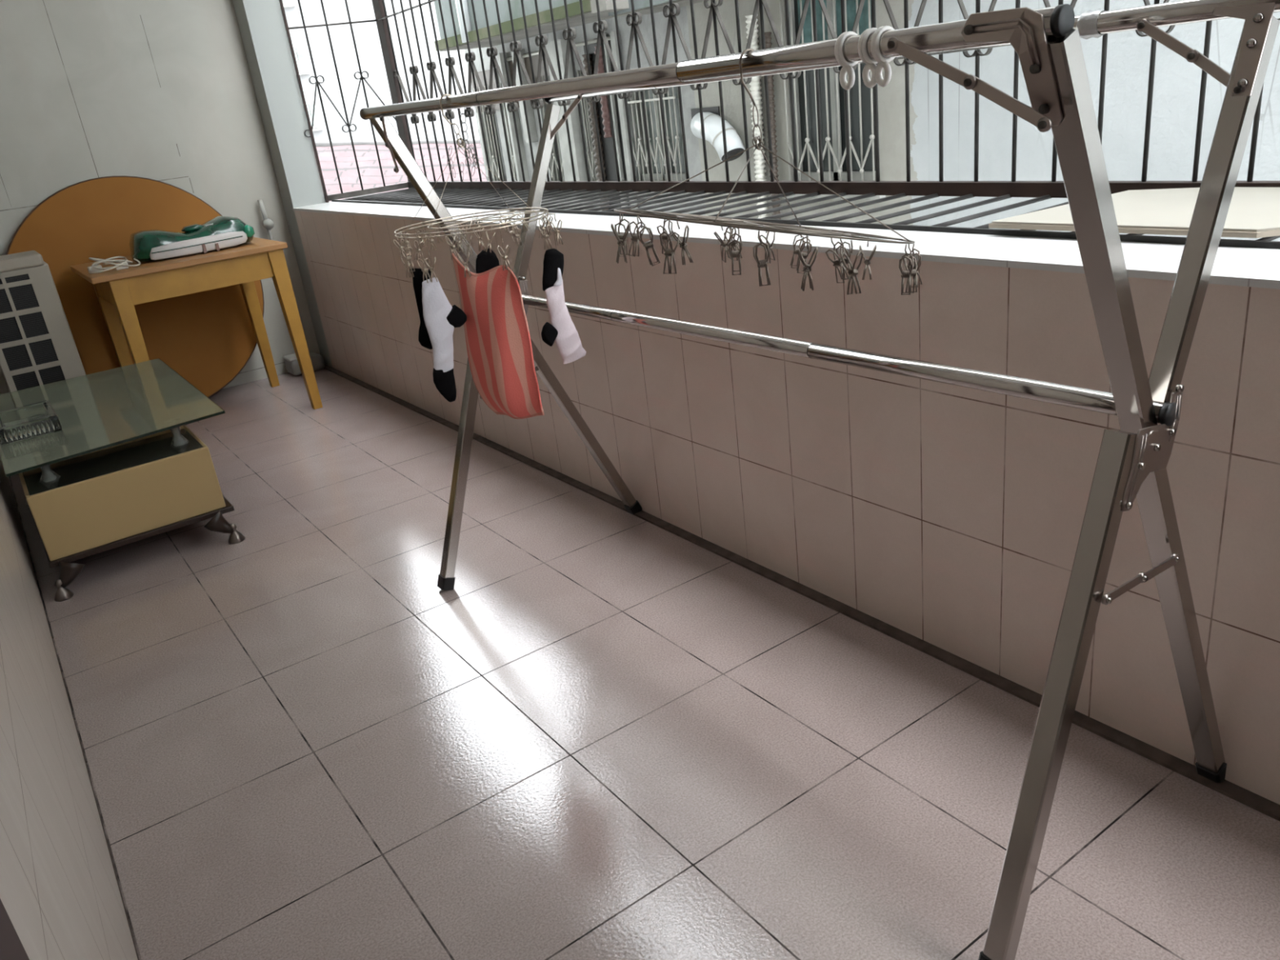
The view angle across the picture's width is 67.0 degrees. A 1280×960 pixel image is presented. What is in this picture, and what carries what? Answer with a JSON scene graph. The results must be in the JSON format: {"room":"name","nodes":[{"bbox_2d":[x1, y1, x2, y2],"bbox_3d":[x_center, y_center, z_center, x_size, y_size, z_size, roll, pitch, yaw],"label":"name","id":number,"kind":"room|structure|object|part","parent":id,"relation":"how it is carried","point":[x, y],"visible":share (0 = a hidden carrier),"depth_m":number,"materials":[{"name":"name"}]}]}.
{"room":"balcony","nodes":[
{"label":"balcony","id":0,"kind":"room"},
{"bbox_2d":[0,455,137,959],"bbox_3d":[-1.371,-0.523,1.472,0.200,2.620,7.200,-21,25,-30],"label":"wall","id":1,"kind":"structure","parent":0,"point":[60,893],"depth_m":1.27,"materials":[{"name":"grey tile"}]},
{"bbox_2d":[0,898,29,959],"bbox_3d":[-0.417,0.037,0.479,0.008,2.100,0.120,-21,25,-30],"label":"door","id":2,"kind":"structure","parent":1,"relation":"in","point":[11,948],"depth_m":0.61,"materials":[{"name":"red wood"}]},
{"bbox_2d":[8,476,139,959],"bbox_3d":[-1.479,0.505,2.478,0.004,0.004,5.200,-21,25,-30],"label":"baseboard","id":3,"kind":"structure","parent":1,"relation":"attached to","point":[39,588],"depth_m":2.18,"materials":[{"name":"black tile"}]},
{"bbox_2d":[0,0,319,394],"bbox_3d":[-2.585,-1.669,4.702,1.768,2.620,0.200,-21,25,-30],"label":"wall","id":4,"kind":"structure","parent":0,"point":[163,91],"depth_m":4.64,"materials":[{"name":"white paint"}]},
{"bbox_2d":[9,368,1279,959],"bbox_3d":[-0.491,0.482,2.429,1.968,0.150,7.200,-21,25,-30],"label":"floor","id":5,"kind":"structure","parent":0,"point":[614,735],"depth_m":1.94,"materials":[{"name":"pink tile"}]},
{"bbox_2d":[0,250,85,392],"bbox_3d":[-2.608,-0.520,4.196,0.294,0.885,0.280,-21,25,-30],"label":"air conditioner unit","id":6,"kind":"object","parent":5,"relation":"on","point":[37,346],"visible":0.61,"depth_m":4.04,"materials":[{"name":"white plastic"}]},
{"bbox_2d":[0,288,13,313],"bbox_3d":[-2.629,-0.727,3.952,0.087,0.098,0.006,-21,25,-30],"label":"vent","id":7,"kind":"object","parent":6,"relation":"attached to","point":[6,294],"depth_m":3.97,"materials":[{"name":"black plastic"}]},
{"bbox_2d":[0,316,22,343],"bbox_3d":[-2.615,-0.620,3.995,0.087,0.098,0.006,-21,25,-30],"label":"vent","id":8,"kind":"object","parent":6,"relation":"attached to","point":[11,327],"depth_m":4.00,"materials":[{"name":"black plastic"}]},
{"bbox_2d":[4,273,29,283],"bbox_3d":[-2.559,-0.829,3.972,0.087,0.025,0.006,-21,25,-30],"label":"vent","id":9,"kind":"object","parent":6,"relation":"attached to","point":[9,277],"depth_m":3.97,"materials":[{"name":"black plastic"}]},
{"bbox_2d":[1,344,32,370],"bbox_3d":[-2.602,-0.513,4.038,0.087,0.098,0.006,-21,25,-30],"label":"vent","id":10,"kind":"object","parent":6,"relation":"attached to","point":[14,357],"depth_m":4.04,"materials":[{"name":"black plastic"}]},
{"bbox_2d":[8,283,39,311],"bbox_3d":[-2.550,-0.757,4.001,0.087,0.098,0.006,-21,25,-30],"label":"vent","id":11,"kind":"object","parent":6,"relation":"attached to","point":[21,296],"depth_m":4.00,"materials":[{"name":"black plastic"}]},
{"bbox_2d":[12,371,39,391],"bbox_3d":[-2.588,-0.405,4.082,0.087,0.098,0.006,-21,25,-30],"label":"vent","id":12,"kind":"object","parent":6,"relation":"attached to","point":[20,380],"depth_m":4.07,"materials":[{"name":"black plastic"}]},
{"bbox_2d":[18,311,48,337],"bbox_3d":[-2.536,-0.650,4.044,0.087,0.098,0.006,-21,25,-30],"label":"vent","id":13,"kind":"object","parent":6,"relation":"attached to","point":[31,324],"depth_m":4.04,"materials":[{"name":"black plastic"}]},
{"bbox_2d":[28,338,57,364],"bbox_3d":[-2.522,-0.543,4.087,0.087,0.098,0.006,-21,25,-30],"label":"vent","id":14,"kind":"object","parent":6,"relation":"attached to","point":[41,351],"depth_m":4.09,"materials":[{"name":"black plastic"}]},
{"bbox_2d":[38,365,65,384],"bbox_3d":[-2.509,-0.435,4.131,0.087,0.098,0.006,-21,25,-30],"label":"vent","id":15,"kind":"object","parent":6,"relation":"attached to","point":[46,374],"depth_m":4.12,"materials":[{"name":"black plastic"}]},
{"bbox_2d":[0,358,244,601],"bbox_3d":[-1.902,-0.074,3.510,0.643,0.404,1.333,-21,25,-30],"label":"glass coffee table","id":16,"kind":"object","parent":5,"relation":"on","point":[124,466],"visible":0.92,"depth_m":3.10,"materials":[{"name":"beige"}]},
{"bbox_2d":[0,400,62,444],"bbox_3d":[-2.068,-0.197,3.256,0.180,0.050,0.307,-21,25,-30],"label":"glass ashtray","id":17,"kind":"object","parent":16,"relation":"on","point":[37,419],"visible":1,"depth_m":3.18,"materials":[{"name":"white"}]},
{"bbox_3d":[-1.742,0.277,2.952,0.089,0.080,0.075,-21,25,-30],"label":"leg","id":18,"kind":"part","parent":16,"relation":"part of","materials":[{"name":"black paint"}]},
{"bbox_3d":[-1.945,-0.263,3.461,0.640,0.008,1.265,-21,25,-30],"label":"glass","id":19,"kind":"part","parent":16,"relation":"part of","materials":[{"name":"clear glass"}]},
{"bbox_2d":[22,428,203,495],"bbox_3d":[-1.918,-0.151,3.421,0.500,0.016,1.064,-21,25,-30],"label":"glass shelf","id":20,"kind":"object","parent":16,"relation":"attached to","point":[149,455],"depth_m":3.07,"materials":[{"name":"grey"}]},
{"bbox_3d":[-1.597,0.069,3.034,0.522,0.213,0.016,-21,25,-30],"label":"panel","id":21,"kind":"part","parent":16,"relation":"part of","materials":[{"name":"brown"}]},
{"bbox_3d":[-1.888,0.042,3.503,0.548,0.018,1.122,-21,25,-30],"label":"board","id":22,"kind":"part","parent":16,"relation":"part of","materials":[{"name":"black paint"}]},
{"bbox_3d":[-1.385,0.142,3.172,0.089,0.080,0.075,-21,25,-30],"label":"leg","id":23,"kind":"part","parent":16,"relation":"part of","materials":[{"name":"black paint"}]},
{"bbox_2d":[5,175,264,397],"bbox_3d":[-2.455,-0.903,4.763,1.151,1.138,0.186,-21,25,-30],"label":"round tabletop","id":24,"kind":"object","parent":5,"relation":"on","point":[207,337],"visible":0.43,"depth_m":4.71,"materials":[{"name":"brown wood"}]},
{"bbox_2d":[70,236,322,409],"bbox_3d":[-2.076,-0.676,4.565,0.802,0.772,0.750,-21,25,-30],"label":"side table","id":25,"kind":"object","parent":5,"relation":"on","point":[117,291],"visible":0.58,"depth_m":4.27,"materials":[{"name":"yellow paint"}]},
{"bbox_3d":[-2.487,-0.641,4.640,0.068,0.748,0.082,-21,25,-30],"label":"leg","id":26,"kind":"part","parent":25,"relation":"part of","materials":[{"name":"yellow paint"}]},
{"bbox_2d":[87,256,140,273],"bbox_3d":[-2.265,-0.933,4.141,0.197,0.061,0.207,-21,25,-30],"label":"power cord","id":27,"kind":"object","parent":25,"relation":"on","point":[94,268],"visible":1,"depth_m":4.10,"materials":[{"name":"beige plastic"}]},
{"bbox_3d":[-2.131,-0.491,4.156,0.068,0.748,0.082,-21,25,-30],"label":"leg","id":28,"kind":"part","parent":25,"relation":"part of","materials":[{"name":"yellow paint"}]},
{"bbox_2d":[128,216,254,262],"bbox_3d":[-2.021,-1.095,4.360,0.522,0.137,0.260,-21,25,-30],"label":"plastic package","id":29,"kind":"object","parent":25,"relation":"on","point":[218,233],"visible":0.98,"depth_m":4.27,"materials":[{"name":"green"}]},
{"bbox_3d":[-1.952,-1.043,4.289,0.420,0.063,0.035,-21,26,-31],"label":"label panel","id":30,"kind":"part","parent":29,"relation":"part of","materials":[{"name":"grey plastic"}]},
{"bbox_2d":[202,243,220,253],"bbox_3d":[-1.908,-1.034,4.300,0.067,0.038,0.006,-21,25,-30],"label":"print","id":31,"kind":"object","parent":29,"relation":"attached to","point":[206,247],"depth_m":4.30,"materials":[{"name":"white"}]},
{"bbox_3d":[-1.972,-0.835,4.958,0.068,0.748,0.082,-21,25,-30],"label":"leg","id":32,"kind":"part","parent":25,"relation":"part of","materials":[{"name":"yellow paint"}]},
{"bbox_3d":[-1.602,-0.691,4.483,0.068,0.748,0.082,-21,25,-30],"label":"leg","id":33,"kind":"part","parent":25,"relation":"part of","materials":[{"name":"yellow paint"}]},
{"bbox_2d":[257,199,324,375],"bbox_3d":[-1.895,-1.026,5.165,0.180,0.919,0.150,-21,25,-30],"label":"mop","id":34,"kind":"object","parent":5,"relation":"on","point":[292,366],"visible":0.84,"depth_m":5.24,"materials":[{"name":"grey plastic"}]},
{"bbox_2d":[360,0,1279,959],"bbox_3d":[0.142,-0.171,1.963,0.705,1.255,1.866,-21,25,-30],"label":"drying rack","id":35,"kind":"object","parent":5,"relation":"on","point":[1132,460],"visible":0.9,"depth_m":1.24,"materials":[{"name":"silver metal"}]},
{"bbox_3d":[-0.476,-0.090,2.612,0.292,0.750,0.034,-21,25,-30],"label":"leg","id":36,"kind":"part","parent":35,"relation":"part of","materials":[{"name":"silver metal"}]},
{"bbox_2d":[393,93,563,283],"bbox_3d":[-0.376,-0.627,2.071,0.355,0.374,0.355,-21,25,-30],"label":"hanger","id":37,"kind":"object","parent":35,"relation":"hanging from","point":[407,259],"visible":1,"depth_m":2.09,"materials":[{"name":"silver metal"}]},
{"bbox_2d":[409,268,432,349],"bbox_3d":[-0.478,-0.383,2.159,0.064,0.185,0.017,-21,25,-30],"label":"sock","id":38,"kind":"object","parent":37,"relation":"hanging from","point":[424,337],"visible":0.6,"depth_m":2.14,"materials":[{"name":"black fabric"}]},
{"bbox_2d":[422,277,466,402],"bbox_3d":[-0.429,-0.314,2.164,0.106,0.281,0.027,-21,25,-30],"label":"sock","id":39,"kind":"object","parent":37,"relation":"hanging from","point":[440,317],"visible":1,"depth_m":2.15,"materials":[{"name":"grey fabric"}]},
{"bbox_3d":[-0.381,-0.721,2.017,0.013,0.042,0.012,-14,23,-17],"label":"chain","id":40,"kind":"part","parent":37,"relation":"part of","materials":[{"name":"silver metal"}]},
{"bbox_2d":[475,248,499,273],"bbox_3d":[-0.355,-0.471,2.260,0.071,0.135,0.021,-21,25,-30],"label":"sock","id":41,"kind":"object","parent":37,"relation":"hanging from","point":[485,260],"visible":0.47,"depth_m":2.24,"materials":[{"name":"black fabric"}]},
{"bbox_2d":[452,253,544,418],"bbox_3d":[-0.320,-0.316,2.177,0.178,0.389,0.056,11,28,38],"label":"towel","id":42,"kind":"object","parent":37,"relation":"hanging from","point":[498,339],"visible":0.98,"depth_m":2.16,"materials":[{"name":"red fabric"}]},
{"bbox_2d":[541,248,586,364],"bbox_3d":[-0.184,-0.388,2.172,0.107,0.259,0.035,-21,25,-30],"label":"sock","id":43,"kind":"object","parent":37,"relation":"hanging from","point":[562,330],"visible":1,"depth_m":2.16,"materials":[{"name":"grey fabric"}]},
{"bbox_3d":[-0.319,-0.384,2.646,0.595,1.233,0.034,-21,25,-30],"label":"leg","id":44,"kind":"part","parent":35,"relation":"part of","materials":[{"name":"silver metal"}]},
{"bbox_3d":[-0.343,-0.457,2.574,0.123,0.133,0.003,-21,25,-30],"label":"hinge plate","id":45,"kind":"part","parent":35,"relation":"part of","materials":[{"name":"silver metal"}]},
{"bbox_3d":[-0.279,-0.743,2.560,0.223,0.456,0.030,-21,25,-30],"label":"leg","id":46,"kind":"part","parent":35,"relation":"part of","materials":[{"name":"silver metal"}]},
{"bbox_2d":[610,48,922,295],"bbox_3d":[0.163,-0.412,1.347,0.433,0.346,0.447,-21,25,-30],"label":"hanger","id":47,"kind":"object","parent":35,"relation":"hanging from","point":[730,223],"visible":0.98,"depth_m":1.31,"materials":[{"name":"silver metal"}]},
{"bbox_3d":[0.158,-0.482,1.315,0.011,0.054,0.010,-10,22,-6],"label":"chain","id":48,"kind":"part","parent":47,"relation":"part of","materials":[{"name":"silver metal"}]},
{"bbox_2d":[834,31,858,89],"bbox_3d":[0.250,-0.502,1.157,0.039,0.065,0.022,-21,25,-30],"label":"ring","id":49,"kind":"object","parent":35,"relation":"attached to","point":[846,66],"visible":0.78,"depth_m":1.15,"materials":[{"name":"white plastic"}]},
{"bbox_3d":[0.238,-0.518,1.167,0.028,0.032,0.589,-21,26,-31],"label":"hanging rail","id":50,"kind":"part","parent":35,"relation":"part of","materials":[{"name":"silver metal"}]},
{"bbox_2d":[857,27,878,88],"bbox_3d":[0.272,-0.493,1.130,0.039,0.065,0.022,-21,25,-30],"label":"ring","id":51,"kind":"object","parent":35,"relation":"attached to","point":[870,64],"visible":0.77,"depth_m":1.12,"materials":[{"name":"white plastic"}]},
{"bbox_2d":[870,25,895,86],"bbox_3d":[0.283,-0.488,1.115,0.039,0.065,0.022,-21,25,-30],"label":"ring","id":52,"kind":"object","parent":35,"relation":"attached to","point":[883,63],"visible":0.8,"depth_m":1.11,"materials":[{"name":"white plastic"}]},
{"bbox_3d":[0.487,-0.156,1.464,0.028,0.032,0.625,-21,26,-31],"label":"rail","id":53,"kind":"part","parent":35,"relation":"part of","materials":[{"name":"silver metal"}]},
{"bbox_3d":[0.548,0.317,1.277,0.262,0.749,0.034,-21,25,-30],"label":"leg","id":54,"kind":"part","parent":35,"relation":"part of","materials":[{"name":"silver metal"}]},
{"bbox_3d":[0.580,-0.649,1.397,0.028,0.029,0.700,-20,25,-29],"label":"hanging rail","id":55,"kind":"part","parent":35,"relation":"part of","materials":[{"name":"silver metal"}]},
{"bbox_3d":[0.699,0.033,1.311,0.569,1.213,0.034,-21,25,-30],"label":"leg","id":56,"kind":"part","parent":35,"relation":"part of","materials":[{"name":"silver metal"}]},
{"bbox_3d":[0.644,-0.037,1.216,0.121,0.133,0.003,-21,25,-30],"label":"hinge plate","id":57,"kind":"part","parent":35,"relation":"part of","materials":[{"name":"silver metal"}]},
{"bbox_3d":[0.706,-0.322,1.201,0.194,0.455,0.030,-21,25,-30],"label":"leg","id":58,"kind":"part","parent":35,"relation":"part of","materials":[{"name":"silver metal"}]},
{"bbox_2d":[294,210,1279,804],"bbox_3d":[0.229,-0.232,2.622,0.171,0.852,6.620,-21,25,-30],"label":"wall","id":59,"kind":"structure","parent":0,"point":[950,517],"depth_m":2.02,"materials":[{"name":"pink tile"}]},
{"bbox_2d":[231,0,332,367],"bbox_3d":[-1.829,-1.868,4.953,0.171,2.620,0.180,-21,25,-30],"label":"trim","id":60,"kind":"structure","parent":59,"relation":"attached to","point":[260,23],"depth_m":4.89,"materials":[{"name":"grey paint"}]},
{"bbox_2d":[279,0,1279,248],"bbox_3d":[0.153,-1.536,2.608,0.547,1.558,5.955,-21,25,-30],"label":"security grille","id":61,"kind":"object","parent":59,"relation":"attached to","point":[470,194],"visible":0.78,"depth_m":3.16,"materials":[{"name":"brown metal"}]},
{"bbox_3d":[-1.737,-2.176,4.798,0.012,1.558,0.014,-21,25,-30],"label":"wall post","id":62,"kind":"part","parent":61,"relation":"part of","materials":[{"name":"brown metal"}]},
{"bbox_3d":[0.150,-1.592,2.579,0.490,0.017,5.940,-21,25,-30],"label":"tie rod","id":63,"kind":"part","parent":61,"relation":"part of","materials":[{"name":"metal"}]},
{"bbox_3d":[-1.460,-1.554,5.204,0.485,0.028,0.018,-21,25,-30],"label":"rail","id":64,"kind":"part","parent":61,"relation":"part of","materials":[{"name":"metal"}]},
{"bbox_3d":[-1.333,-2.326,5.026,0.024,1.548,0.085,-21,25,-30],"label":"corner post","id":65,"kind":"part","parent":61,"relation":"part of","materials":[{"name":"brown metal"}]},
{"bbox_2d":[447,107,478,181],"bbox_3d":[-0.819,-1.575,4.521,0.105,0.340,0.376,-21,25,-30],"label":"wire tangle","id":66,"kind":"object","parent":61,"relation":"hanging from","point":[465,140],"visible":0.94,"depth_m":4.50,"materials":[{"name":"metal"}]},
{"bbox_3d":[-0.814,-1.602,4.502,0.040,0.277,0.037,-6,22,3],"label":"chain","id":67,"kind":"part","parent":66,"relation":"part of","materials":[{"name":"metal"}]},
{"bbox_3d":[0.081,-0.758,2.783,0.009,0.012,5.935,-21,25,-30],"label":"rail","id":68,"kind":"part","parent":61,"relation":"part of","materials":[{"name":"metal"}]},
{"bbox_3d":[0.441,-0.908,3.001,0.030,0.034,5.935,-21,25,-30],"label":"rail","id":69,"kind":"part","parent":61,"relation":"part of","materials":[{"name":"brown metal"}]},
{"bbox_2d":[988,186,1279,238],"bbox_3d":[1.024,-0.509,1.816,0.450,0.013,0.532,-21,25,-30],"label":"board","id":70,"kind":"object","parent":61,"relation":"on","point":[1254,212],"visible":0.75,"depth_m":1.79,"materials":[{"name":"beige laminate"}]},
{"bbox_2d":[292,201,1279,288],"bbox_3d":[0.187,-0.634,2.468,0.207,0.012,6.620,-21,25,-30],"label":"window sill","id":71,"kind":"structure","parent":59,"relation":"on","point":[1233,266],"depth_m":1.87,"materials":[{"name":"white tile"}]},
{"bbox_2d":[324,364,1279,821],"bbox_3d":[0.146,0.166,2.799,0.030,0.007,6.800,-21,25,-30],"label":"baseboard","id":72,"kind":"structure","parent":59,"relation":"attached to","point":[1264,806],"depth_m":2.17,"materials":[{"name":"black tile"}]},
{"label":"outside","id":73,"kind":"structure","parent":0,"visible":0},
{"bbox_3d":[6.396,-6.254,27.785,38.580,0.200,53.000,-21,25,-30],"label":"ground","id":74,"kind":"structure","parent":73,"visible":0},
{"bbox_2d":[278,0,479,142],"bbox_3d":[-1.251,-16.015,41.369,31.400,17.500,8.250,-21,25,-30],"label":"building","id":75,"kind":"structure","parent":74,"relation":"on","point":[366,37],"depth_m":31.48,"materials":[{"name":"grey glass"}]},
{"bbox_3d":[-10.720,-13.370,30.135,0.360,1.070,0.040,-21,25,-30],"label":"pane","id":76,"kind":"part","parent":75,"relation":"part of","materials":[{"name":"glass"}]},
{"bbox_3d":[-10.522,-11.832,30.755,0.360,1.070,0.040,-21,25,-30],"label":"pane","id":77,"kind":"part","parent":75,"relation":"part of","materials":[{"name":"glass"}]},
{"bbox_2d":[311,139,486,201],"bbox_3d":[-1.026,-3.403,18.552,13.612,7.159,10.510,-21,25,-30],"label":"building wall","id":78,"kind":"structure","parent":74,"relation":"on","point":[366,151],"depth_m":16.74,"materials":[{"name":"pink tile"}]},
{"bbox_2d":[434,0,1279,241],"bbox_3d":[3.771,-2.913,3.904,3.980,12.000,15.050,-21,25,-30],"label":"apartment building","id":79,"kind":"structure","parent":74,"relation":"on","point":[1177,80],"depth_m":5.63,"materials":[{"name":"white paint"}]},
{"bbox_2d":[473,85,503,181],"bbox_3d":[-1.444,-3.244,9.254,0.030,0.970,0.330,-21,25,-30],"label":"window grille","id":80,"kind":"object","parent":79,"relation":"attached to","point":[482,108],"depth_m":9.24,"materials":[{"name":"grey metal"}]},
{"bbox_3d":[-1.351,-3.279,9.312,0.010,0.970,0.330,-21,25,-30],"label":"pane","id":81,"kind":"part","parent":79,"relation":"part of","materials":[{"name":"clear glass"}]},
{"bbox_2d":[498,83,516,181],"bbox_3d":[-1.185,-3.135,8.902,0.030,0.970,0.210,-21,25,-30],"label":"window grille","id":82,"kind":"object","parent":79,"relation":"attached to","point":[504,108],"depth_m":8.97,"materials":[{"name":"grey metal"}]},
{"bbox_2d":[541,75,563,194],"bbox_3d":[-0.763,-2.958,8.328,0.030,0.970,0.360,-21,25,-30],"label":"window grille","id":83,"kind":"object","parent":79,"relation":"attached to","point":[543,77],"depth_m":8.38,"materials":[{"name":"grey metal"}]},
{"bbox_2d":[575,69,597,194],"bbox_3d":[-0.433,-2.819,7.878,0.030,0.970,0.150,-21,25,-30],"label":"window grille","id":84,"kind":"object","parent":79,"relation":"attached to","point":[578,131],"depth_m":7.95,"materials":[{"name":"grey metal"}]},
{"bbox_2d":[582,53,608,210],"bbox_3d":[-0.308,-2.428,7.878,0.099,1.922,0.121,2,24,22],"label":"corrugated hose","id":85,"kind":"object","parent":79,"relation":"attached to","point":[595,149],"visible":0.33,"depth_m":7.73,"materials":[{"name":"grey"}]},
{"bbox_2d":[594,45,612,137],"bbox_3d":[-0.277,-3.007,7.500,0.086,0.662,0.095,-21,25,-30],"label":"corrugated hose","id":86,"kind":"object","parent":79,"relation":"attached to","point":[604,102],"visible":0.44,"depth_m":7.52,"materials":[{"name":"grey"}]},
{"bbox_3d":[-0.155,-2.733,7.482,0.030,1.340,0.190,-21,25,-30],"label":"door post","id":87,"kind":"part","parent":79,"relation":"part of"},
{"bbox_2d":[626,87,682,181],"bbox_3d":[0.094,-2.567,7.179,0.030,0.740,0.630,-21,25,-30],"label":"window grille","id":88,"kind":"object","parent":79,"relation":"attached to","point":[636,158],"depth_m":7.21,"materials":[{"name":"grey metal"}]},
{"bbox_3d":[0.187,-2.602,7.237,0.010,0.740,0.630,-21,25,-30],"label":"pane","id":89,"kind":"part","parent":79,"relation":"part of","materials":[{"name":"grey glass"}]},
{"bbox_3d":[-0.062,-2.227,7.610,0.100,0.170,5.080,-21,25,-30],"label":"window sill","id":90,"kind":"part","parent":79,"relation":"part of","materials":[{"name":"grey metal"}]},
{"bbox_2d":[690,111,745,161],"bbox_3d":[0.526,-2.328,6.553,0.197,0.324,0.524,-14,23,-17],"label":"exhaust pipe","id":91,"kind":"object","parent":79,"relation":"attached to","point":[712,122],"visible":0.81,"depth_m":6.43,"materials":[{"name":"grey plastic"}]},
{"bbox_2d":[745,14,768,217],"bbox_3d":[0.798,-1.980,6.361,0.094,1.962,0.115,2,24,22],"label":"corrugated hose","id":92,"kind":"object","parent":79,"relation":"attached to","point":[755,83],"visible":0.38,"depth_m":6.21,"materials":[{"name":"grey plastic"}]},
{"bbox_2d":[764,31,781,219],"bbox_3d":[0.879,-1.898,6.280,0.072,1.851,0.095,2,23,21],"label":"corrugated hose","id":93,"kind":"object","parent":79,"relation":"attached to","point":[768,44],"visible":0.27,"depth_m":6.12,"materials":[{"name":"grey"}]},
{"bbox_2d":[778,0,875,181],"bbox_3d":[1.079,-2.449,5.657,0.030,1.420,0.740,-21,25,-30],"label":"window grille","id":94,"kind":"object","parent":79,"relation":"attached to","point":[789,152],"depth_m":5.78,"materials":[{"name":"grey metal"}]},
{"bbox_3d":[1.173,-2.484,5.715,0.010,1.420,0.740,-21,25,-30],"label":"pane","id":95,"kind":"part","parent":79,"relation":"part of","materials":[{"name":"clear glass"}]},
{"bbox_2d":[797,0,871,43],"bbox_3d":[1.137,-2.818,5.538,0.012,0.585,0.666,-21,25,-30],"label":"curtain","id":96,"kind":"object","parent":79,"relation":"hanging from","point":[851,4],"depth_m":5.62,"materials":[{"name":"teal fabric"}]}
]}

